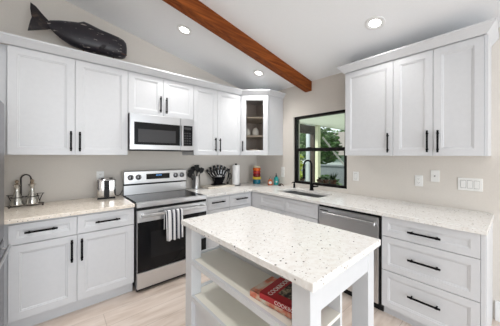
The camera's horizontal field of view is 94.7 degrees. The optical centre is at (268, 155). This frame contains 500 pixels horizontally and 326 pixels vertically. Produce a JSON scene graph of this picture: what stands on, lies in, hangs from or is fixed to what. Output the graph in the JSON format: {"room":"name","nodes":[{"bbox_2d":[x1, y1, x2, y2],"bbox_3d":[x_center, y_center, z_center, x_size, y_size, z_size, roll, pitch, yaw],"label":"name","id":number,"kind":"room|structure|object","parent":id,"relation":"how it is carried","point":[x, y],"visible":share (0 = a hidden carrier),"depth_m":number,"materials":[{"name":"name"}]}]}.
{"room":"kitchen","nodes":[
{"label":"kitchen","id":0,"kind":"room"},
{"bbox_2d":[0,0,256,205],"bbox_3d":[-1.635,-0.265,3.082,4.010,3.305,0.150,0,0,-43],"label":"wall","id":1,"kind":"structure","parent":0,"point":[58,177],"depth_m":2.59,"materials":[{"name":"beige paint"}]},
{"bbox_2d":[0,44,127,154],"bbox_3d":[-2.288,-0.475,2.091,1.685,0.944,0.422,0,0,-43],"label":"upper cabinet","id":2,"kind":"object","parent":1,"relation":"attached to","point":[54,104],"visible":1,"depth_m":2.17,"materials":[{"name":"white paint"}]},
{"bbox_2d":[28,2,126,58],"bbox_3d":[-1.919,-1.191,2.372,0.778,0.487,0.189,0,0,-43],"label":"sculpture","id":3,"kind":"object","parent":2,"relation":"on","point":[84,36],"visible":0.97,"depth_m":2.33,"materials":[{"name":"black wood"}]},
{"bbox_2d":[96,171,103,180],"bbox_3d":[-1.959,0.244,2.676,0.072,0.115,0.009,0,0,-43],"label":"wall outlet","id":4,"kind":"object","parent":1,"relation":"attached to","point":[99,174],"visible":0.77,"depth_m":2.67,"materials":[{"name":"white plastic"}]},
{"bbox_2d":[128,71,193,119],"bbox_3d":[-1.387,-0.707,2.921,0.759,0.477,0.422,0,0,-43],"label":"upper cabinet","id":5,"kind":"object","parent":1,"relation":"attached to","point":[147,94],"visible":0.94,"depth_m":2.75,"materials":[{"name":"white paint"}]},
{"bbox_2d":[128,113,193,151],"bbox_3d":[-1.373,-0.256,2.890,0.736,0.416,0.488,0,0,-43],"label":"microwave","id":6,"kind":"object","parent":5,"relation":"attached to","point":[146,132],"visible":0.98,"depth_m":2.69,"materials":[{"name":"silver metal"}]},
{"bbox_2d":[182,85,240,154],"bbox_3d":[-0.824,-0.472,3.441,0.770,0.944,0.422,0,0,-43],"label":"upper cabinet","id":7,"kind":"object","parent":1,"relation":"attached to","point":[217,114],"visible":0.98,"depth_m":3.28,"materials":[{"name":"white paint"}]},
{"bbox_2d":[33,273,499,325],"bbox_3d":[-0.233,1.421,-0.757,7.150,0.060,7.700,0,0,-43],"label":"floor","id":8,"kind":"structure","parent":0,"point":[162,304],"depth_m":2.04,"materials":[{"name":"brown wood"}]},
{"bbox_2d":[0,101,11,325],"bbox_3d":[-1.868,0.507,1.070,0.821,1.760,0.925,0,0,-43],"label":"refrigerator","id":9,"kind":"object","parent":8,"relation":"on","point":[3,254],"visible":1,"depth_m":1.58,"materials":[{"name":"grey metal"}]},
{"bbox_2d":[3,207,133,325],"bbox_3d":[-2.186,0.952,1.975,1.682,0.868,0.726,0,0,-43],"label":"base cabinet","id":10,"kind":"object","parent":8,"relation":"on","point":[54,267],"visible":0.98,"depth_m":1.96,"materials":[{"name":"white paint"}]},
{"bbox_2d":[4,195,134,224],"bbox_3d":[-2.194,0.502,1.982,1.689,0.032,0.712,0,0,-43],"label":"countertop","id":11,"kind":"structure","parent":10,"relation":"on","point":[55,209],"depth_m":2.10,"materials":[{"name":"stone"}]},
{"bbox_2d":[6,174,43,208],"bbox_3d":[-2.321,0.334,2.199,0.252,0.303,0.114,0,0,-43],"label":"caddy","id":12,"kind":"object","parent":11,"relation":"on","point":[8,207],"visible":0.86,"depth_m":2.20,"materials":[{"name":"brown metal"}]},
{"bbox_2d":[10,180,22,205],"bbox_3d":[-2.365,0.351,2.159,0.086,0.240,0.086,0,0,-43],"label":"cruet bottle","id":13,"kind":"object","parent":12,"relation":"in","point":[15,201],"visible":1,"depth_m":2.14,"materials":[{"name":"clear glass"}]},
{"bbox_2d":[26,179,37,204],"bbox_3d":[-2.291,0.352,2.226,0.086,0.240,0.086,0,0,-43],"label":"cruet bottle","id":14,"kind":"object","parent":12,"relation":"in","point":[29,200],"visible":1,"depth_m":2.21,"materials":[{"name":"clear glass"}]},
{"bbox_2d":[97,178,122,199],"bbox_3d":[-1.812,0.375,2.635,0.248,0.224,0.204,0,0,-35],"label":"toaster","id":15,"kind":"object","parent":11,"relation":"on","point":[106,187],"visible":1,"depth_m":2.55,"materials":[{"name":"silver metal"}]},
{"bbox_2d":[123,169,206,291],"bbox_3d":[-1.235,0.792,2.758,0.758,1.192,0.732,0,0,-43],"label":"range","id":16,"kind":"object","parent":8,"relation":"on","point":[157,260],"visible":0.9,"depth_m":2.52,"materials":[{"name":"silver metal"}]},
{"bbox_2d":[125,190,202,202],"bbox_3d":[-1.250,0.489,2.776,0.734,0.013,0.555,0,0,-43],"label":"cooktop","id":17,"kind":"object","parent":16,"relation":"in","point":[145,196],"depth_m":2.75,"materials":[{"name":"black glass"}]},
{"bbox_2d":[164,208,182,240],"bbox_3d":[-1.016,0.744,2.466,0.177,0.322,0.086,0,0,-43],"label":"dish towel","id":18,"kind":"object","parent":16,"relation":"hanging from","point":[172,218],"visible":1,"depth_m":2.45,"materials":[{"name":"fabric"}]},
{"bbox_2d":[206,192,250,248],"bbox_3d":[-0.727,0.955,3.321,0.728,0.868,0.726,0,0,-43],"label":"base cabinet","id":19,"kind":"object","parent":8,"relation":"on","point":[215,204],"visible":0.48,"depth_m":3.03,"materials":[{"name":"white paint"}]},
{"bbox_2d":[185,182,493,235],"bbox_3d":[0.340,0.508,2.649,1.392,0.032,3.168,0,0,-43],"label":"countertop","id":20,"kind":"structure","parent":19,"relation":"on","point":[477,222],"depth_m":2.21,"materials":[{"name":"stone"}]},
{"bbox_2d":[192,176,199,188],"bbox_3d":[-1.065,0.398,3.378,0.124,0.182,0.124,0,0,-43],"label":"utensil crock","id":21,"kind":"object","parent":20,"relation":"on","point":[196,179],"visible":0.89,"depth_m":3.32,"materials":[{"name":"metal"}]},
{"bbox_2d":[201,183,234,188],"bbox_3d":[-0.781,0.477,3.579,0.460,0.024,0.250,0,0,-43],"label":"cutting board","id":22,"kind":"object","parent":20,"relation":"on","point":[225,185],"visible":0.8,"depth_m":3.51,"materials":[{"name":"beige wood"}]},
{"bbox_2d":[211,176,224,185],"bbox_3d":[-0.784,0.402,3.603,0.210,0.125,0.090,0,0,-43],"label":"knife block","id":23,"kind":"object","parent":22,"relation":"on","point":[217,180],"visible":0.96,"depth_m":3.56,"materials":[{"name":"black plastic"}]},
{"bbox_2d":[253,179,260,183],"bbox_3d":[-0.200,0.453,3.958,0.132,0.074,0.132,0,0,-10],"label":"cup","id":24,"kind":"object","parent":20,"relation":"on","point":[254,181],"visible":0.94,"depth_m":3.90,"materials":[{"name":"teal ceramic"}]},
{"bbox_2d":[274,173,278,184],"bbox_3d":[0.132,0.397,3.816,0.076,0.189,0.076,0,0,-43],"label":"soap bottle","id":25,"kind":"object","parent":20,"relation":"on","point":[276,179],"visible":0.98,"depth_m":3.79,"materials":[{"name":"teal plastic"}]},
{"bbox_2d":[285,191,324,197],"bbox_3d":[0.459,0.625,3.026,0.363,0.202,0.733,0,0,-43],"label":"sink","id":26,"kind":"object","parent":20,"relation":"in","point":[292,192],"visible":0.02,"depth_m":3.20,"materials":[{"name":"metal"}]},
{"bbox_2d":[302,160,318,189],"bbox_3d":[0.586,0.277,3.213,0.220,0.431,0.113,0,0,5],"label":"kitchen faucet","id":27,"kind":"object","parent":20,"relation":"on","point":[305,161],"visible":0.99,"depth_m":3.21,"materials":[{"name":"black metal"}]},
{"bbox_3d":[-0.527,0.311,3.731,0.168,0.358,0.168,0,0,-43],"label":"paper towel holder","id":28,"kind":"object","parent":20,"relation":"on","visible":0},
{"bbox_2d":[232,165,239,184],"bbox_3d":[-0.527,0.316,3.731,0.122,0.315,0.122,0,0,-43],"label":"paper towel roll","id":29,"kind":"object","parent":28,"relation":"on","point":[235,168],"visible":0.94,"depth_m":3.68,"materials":[{"name":"white paper"}]},
{"bbox_2d":[181,206,380,325],"bbox_3d":[-0.003,0.941,1.545,0.678,0.900,1.206,0,0,-44],"label":"kitchen island","id":30,"kind":"object","parent":8,"relation":"on","point":[320,261],"visible":1,"depth_m":1.34,"materials":[{"name":"stone"}]},
{"bbox_2d":[195,282,270,325],"bbox_3d":[-0.128,1.036,1.425,0.260,0.018,1.106,0,0,-44],"label":"shelf","id":31,"kind":"object","parent":30,"relation":"attached to","point":[217,304],"depth_m":1.54,"materials":[{"name":"white laminate"}]},
{"bbox_2d":[195,248,339,325],"bbox_3d":[-0.128,0.776,1.425,0.260,0.018,1.106,0,0,-44],"label":"shelf","id":32,"kind":"object","parent":30,"relation":"attached to","point":[230,271],"depth_m":1.43,"materials":[{"name":"white laminate"}]},
{"bbox_2d":[250,276,291,318],"bbox_3d":[0.064,0.750,1.231,0.275,0.034,0.183,0,0,41],"label":"book","id":33,"kind":"object","parent":30,"relation":"on","point":[254,292],"visible":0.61,"depth_m":1.23,"materials":[{"name":"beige paper"}]},
{"bbox_2d":[259,277,291,313],"bbox_3d":[0.114,0.718,1.171,0.262,0.031,0.187,0,0,38],"label":"book","id":34,"kind":"object","parent":33,"relation":"on","point":[278,293],"visible":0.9,"depth_m":1.17,"materials":[{"name":"red paper"}]},
{"bbox_2d":[278,283,291,299],"bbox_3d":[0.141,0.703,1.169,0.143,0.001,0.123,0,0,38],"label":"picture","id":35,"kind":"object","parent":34,"relation":"on","point":[285,292],"depth_m":1.17},
{"bbox_2d":[251,192,318,223],"bbox_3d":[0.365,0.958,3.135,0.694,0.868,1.177,0,0,-43],"label":"base cabinet","id":36,"kind":"object","parent":8,"relation":"on","point":[308,211],"visible":0.31,"depth_m":2.83,"materials":[{"name":"white paint"}]},
{"bbox_2d":[319,204,383,310],"bbox_3d":[0.974,0.960,2.445,0.675,0.866,0.656,0,0,-43],"label":"dishwasher","id":37,"kind":"object","parent":8,"relation":"on","point":[362,223],"visible":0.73,"depth_m":2.12,"materials":[{"name":"silver metal"}]},
{"bbox_2d":[382,216,492,325],"bbox_3d":[1.440,0.961,1.969,0.694,0.868,0.668,0,0,-43],"label":"base cabinet","id":38,"kind":"object","parent":8,"relation":"on","point":[432,275],"visible":0.99,"depth_m":1.74,"materials":[{"name":"white paint"}]},
{"bbox_2d":[65,0,499,90],"bbox_3d":[-0.225,-1.881,-0.757,7.150,1.657,7.700,0,0,-43],"label":"ceiling","id":39,"kind":"structure","parent":0,"point":[315,38],"depth_m":2.39,"materials":[{"name":"paint"}]},
{"bbox_2d":[176,25,191,34],"bbox_3d":[-0.968,-1.440,2.646,0.171,0.044,0.169,0,0,42],"label":"recessed light","id":40,"kind":"object","parent":39,"relation":"in","point":[183,29],"visible":1,"depth_m":2.64,"materials":[{"name":"white paint"}]},
{"bbox_2d":[163,0,311,91],"bbox_3d":[-1.424,-1.608,1.538,5.500,1.323,0.118,0,0,-43],"label":"ceiling beam","id":41,"kind":"structure","parent":39,"relation":"attached to","point":[196,10],"depth_m":2.49,"materials":[{"name":"brown wood"}]},
{"bbox_2d":[253,70,263,75],"bbox_3d":[-0.144,-1.202,3.368,0.171,0.044,0.169,0,0,42],"label":"recessed light","id":42,"kind":"object","parent":39,"relation":"in","point":[255,72],"visible":1,"depth_m":3.36,"materials":[{"name":"white paint"}]},
{"bbox_2d":[365,16,385,29],"bbox_3d":[0.977,-1.207,2.103,0.171,0.044,0.169,0,0,42],"label":"recessed light","id":43,"kind":"object","parent":39,"relation":"in","point":[375,22],"visible":1,"depth_m":2.10,"materials":[{"name":"white paint"}]},
{"bbox_2d":[256,27,499,318],"bbox_3d":[2.393,0.159,1.561,0.150,2.475,7.550,0,0,-43],"label":"wall","id":44,"kind":"structure","parent":0,"point":[385,177],"depth_m":2.46,"materials":[{"name":"beige paint"}]},
{"bbox_2d":[240,95,282,154],"bbox_3d":[-0.225,-0.470,3.811,0.651,0.944,0.691,0,0,-43],"label":"upper cabinet","id":45,"kind":"object","parent":44,"relation":"attached to","point":[264,113],"visible":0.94,"depth_m":3.64,"materials":[{"name":"white paint"}]},
{"bbox_2d":[0,31,285,98],"bbox_3d":[-1.248,-0.970,2.567,3.837,0.073,0.363,0,0,-43],"label":"crown molding","id":46,"kind":"structure","parent":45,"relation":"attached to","point":[6,38],"depth_m":2.43,"materials":[{"name":"white paint"}]},
{"bbox_2d":[246,117,262,123],"bbox_3d":[-0.220,-0.589,3.829,0.592,0.020,0.642,0,0,-43],"label":"shelf","id":47,"kind":"object","parent":45,"relation":"attached to","point":[249,120],"depth_m":3.83,"materials":[{"name":"beige wood"}]},
{"bbox_2d":[246,135,262,139],"bbox_3d":[-0.221,-0.299,3.829,0.592,0.020,0.642,0,0,-43],"label":"shelf","id":48,"kind":"object","parent":45,"relation":"attached to","point":[248,137],"depth_m":3.75,"materials":[{"name":"beige wood"}]},
{"bbox_2d":[252,128,258,134],"bbox_3d":[-0.209,-0.373,3.683,0.110,0.125,0.110,0,0,-43],"label":"jar","id":49,"kind":"object","parent":45,"relation":"on","point":[255,131],"visible":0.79,"depth_m":3.64,"materials":[{"name":"white ceramic"}]},
{"bbox_2d":[281,167,284,176],"bbox_3d":[0.237,0.277,3.780,0.010,0.165,0.075,0,0,-43],"label":"light switch","id":50,"kind":"object","parent":44,"relation":"attached to","point":[282,168],"visible":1,"depth_m":3.77,"materials":[{"name":"white plastic"}]},
{"bbox_2d":[294,110,346,188],"bbox_3d":[0.852,-0.050,3.420,0.396,1.093,1.103,0,0,-43],"label":"window","id":51,"kind":"structure","parent":44,"relation":"in","point":[297,149],"depth_m":3.38,"materials":[{"name":"black metal"}]},
{"bbox_2d":[328,173,337,183],"bbox_3d":[0.955,0.342,3.361,0.163,0.210,0.146,0,0,-43],"label":"flower pot","id":52,"kind":"object","parent":51,"relation":"on","point":[332,181],"visible":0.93,"depth_m":3.32,"materials":[{"name":"brown ceramic"}]},
{"bbox_2d":[353,171,358,180],"bbox_3d":[1.087,0.262,2.858,0.010,0.115,0.074,0,0,-43],"label":"light switch","id":53,"kind":"object","parent":44,"relation":"attached to","point":[355,174],"visible":1,"depth_m":2.85,"materials":[{"name":"white plastic"}]},
{"bbox_2d":[345,60,393,155],"bbox_3d":[1.152,-0.467,2.524,0.372,0.944,0.504,0,0,-43],"label":"upper cabinet","id":54,"kind":"object","parent":44,"relation":"attached to","point":[369,90],"visible":0.96,"depth_m":2.42,"materials":[{"name":"white paint"}]},
{"bbox_2d":[415,175,422,186],"bbox_3d":[1.547,0.263,2.361,0.009,0.114,0.072,0,0,-43],"label":"wall outlet","id":55,"kind":"object","parent":44,"relation":"attached to","point":[418,178],"visible":1,"depth_m":2.35,"materials":[{"name":"white plastic"}]},
{"bbox_2d":[431,170,438,181],"bbox_3d":[1.637,0.205,2.257,0.018,0.114,0.072,0,0,-43],"label":"cable jack","id":56,"kind":"object","parent":44,"relation":"attached to","point":[434,173],"visible":1,"depth_m":2.26,"materials":[{"name":"white plastic"}]},
{"bbox_2d":[393,34,490,155],"bbox_3d":[1.551,-0.466,2.091,0.372,0.944,0.670,0,0,-43],"label":"upper cabinet","id":57,"kind":"object","parent":44,"relation":"attached to","point":[442,95],"visible":0.98,"depth_m":1.94,"materials":[{"name":"white paint"}]},
{"bbox_2d":[337,18,498,73],"bbox_3d":[1.363,-0.964,2.275,0.395,0.073,1.290,0,0,-43],"label":"crown molding","id":58,"kind":"structure","parent":57,"relation":"on","point":[490,27],"depth_m":1.97,"materials":[{"name":"white paint"}]},
{"bbox_2d":[458,177,482,191],"bbox_3d":[1.816,0.264,2.069,0.010,0.114,0.170,0,0,-43],"label":"light switch","id":59,"kind":"object","parent":44,"relation":"attached to","point":[469,184],"visible":1,"depth_m":2.06,"materials":[{"name":"white plastic"}]},
{"bbox_2d":[495,300,499,321],"bbox_3d":[3.406,1.317,0.338,0.016,0.165,4.375,0,0,-43],"label":"baseboard","id":60,"kind":"structure","parent":44,"relation":"attached to","point":[497,303],"depth_m":1.93,"materials":[{"name":"white paint"}]},
{"label":"outside","id":61,"kind":"structure","parent":0,"visible":0},
{"bbox_3d":[5.977,1.535,15.378,23.840,0.060,32.000,0,0,-43],"label":"ground","id":62,"kind":"structure","parent":61,"visible":0},
{"bbox_2d":[300,127,341,163],"bbox_3d":[2.774,-0.059,12.905,2.703,3.116,2.860,0,0,-43],"label":"tree","id":63,"kind":"object","parent":62,"relation":"on","point":[325,156],"visible":0.44,"depth_m":12.28,"materials":[{"name":"green plant"}]},
{"bbox_2d":[301,164,343,184],"bbox_3d":[3.182,0.959,9.738,0.300,1.080,9.500,0,0,-43],"label":"wall","id":64,"kind":"structure","parent":62,"relation":"on","point":[326,169],"depth_m":9.97,"materials":[{"name":"grey"}]},
{"bbox_2d":[304,132,344,164],"bbox_3d":[5.561,-0.046,15.127,2.600,3.100,7.200,0,0,-43],"label":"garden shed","id":65,"kind":"object","parent":62,"relation":"on","point":[341,135],"visible":0.02,"depth_m":14.94,"materials":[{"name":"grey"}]},
{"bbox_2d":[320,174,341,184],"bbox_3d":[2.299,1.151,9.238,1.247,0.753,1.239,0,0,-1],"label":"shrub","id":66,"kind":"object","parent":62,"relation":"on","point":[325,175],"visible":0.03,"depth_m":9.15,"materials":[{"name":"green plant"}]},
{"bbox_3d":[2.531,1.477,5.398,5.240,0.040,8.000,0,0,-43],"label":"path","id":67,"kind":"object","parent":62,"relation":"on","visible":0},
{"bbox_2d":[300,154,303,177],"bbox_3d":[0.825,0.549,7.834,0.831,1.890,0.784,0,0,7],"label":"shrub","id":68,"kind":"object","parent":67,"relation":"on","point":[301,162],"visible":0.04,"depth_m":7.71,"materials":[{"name":"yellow plant"}]},
{"bbox_2d":[306,125,310,181],"bbox_3d":[1.459,0.125,8.378,0.120,2.660,0.120,0,0,-43],"label":"porch post","id":69,"kind":"object","parent":67,"relation":"on","point":[307,135],"visible":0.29,"depth_m":8.33,"materials":[{"name":"grey wood"}]},
{"bbox_2d":[310,134,314,181],"bbox_3d":[1.261,0.434,6.394,0.160,2.040,0.130,0,0,-43],"label":"porch post","id":70,"kind":"object","parent":67,"relation":"on","point":[312,136],"visible":0.29,"depth_m":6.33,"materials":[{"name":"grey wood"}]},
{"bbox_2d":[300,124,314,133],"bbox_3d":[0.522,-0.698,5.731,2.450,0.220,0.100,0,0,-43],"label":"beam","id":71,"kind":"structure","parent":70,"relation":"on","point":[306,129],"depth_m":6.15,"materials":[{"name":"grey wood"}]},
{"bbox_2d":[300,113,344,129],"bbox_3d":[3.135,-0.911,4.602,5.040,0.220,5.020,0,0,-43],"label":"porch roof","id":72,"kind":"structure","parent":71,"relation":"on","point":[337,121],"depth_m":5.49,"materials":[{"name":"white paint"}]},
{"bbox_2d":[315,125,320,181],"bbox_3d":[1.339,0.324,6.221,0.120,2.260,0.090,0,0,-43],"label":"porch post","id":73,"kind":"object","parent":67,"relation":"on","point":[317,127],"visible":0.64,"depth_m":6.18,"materials":[{"name":"yellow paint"}]},
{"bbox_2d":[321,176,338,184],"bbox_3d":[1.883,1.085,7.455,0.817,0.836,0.788,0,0,1],"label":"shrub","id":74,"kind":"object","parent":67,"relation":"on","point":[328,178],"visible":0.07,"depth_m":7.36,"materials":[{"name":"green plant"}]},
{"bbox_2d":[322,137,343,164],"bbox_3d":[2.507,0.482,7.182,2.848,1.971,0.050,0,0,-43],"label":"leaning pole","id":75,"kind":"object","parent":67,"relation":"on","point":[323,138],"visible":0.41,"depth_m":6.61,"materials":[{"name":"grey wood"}]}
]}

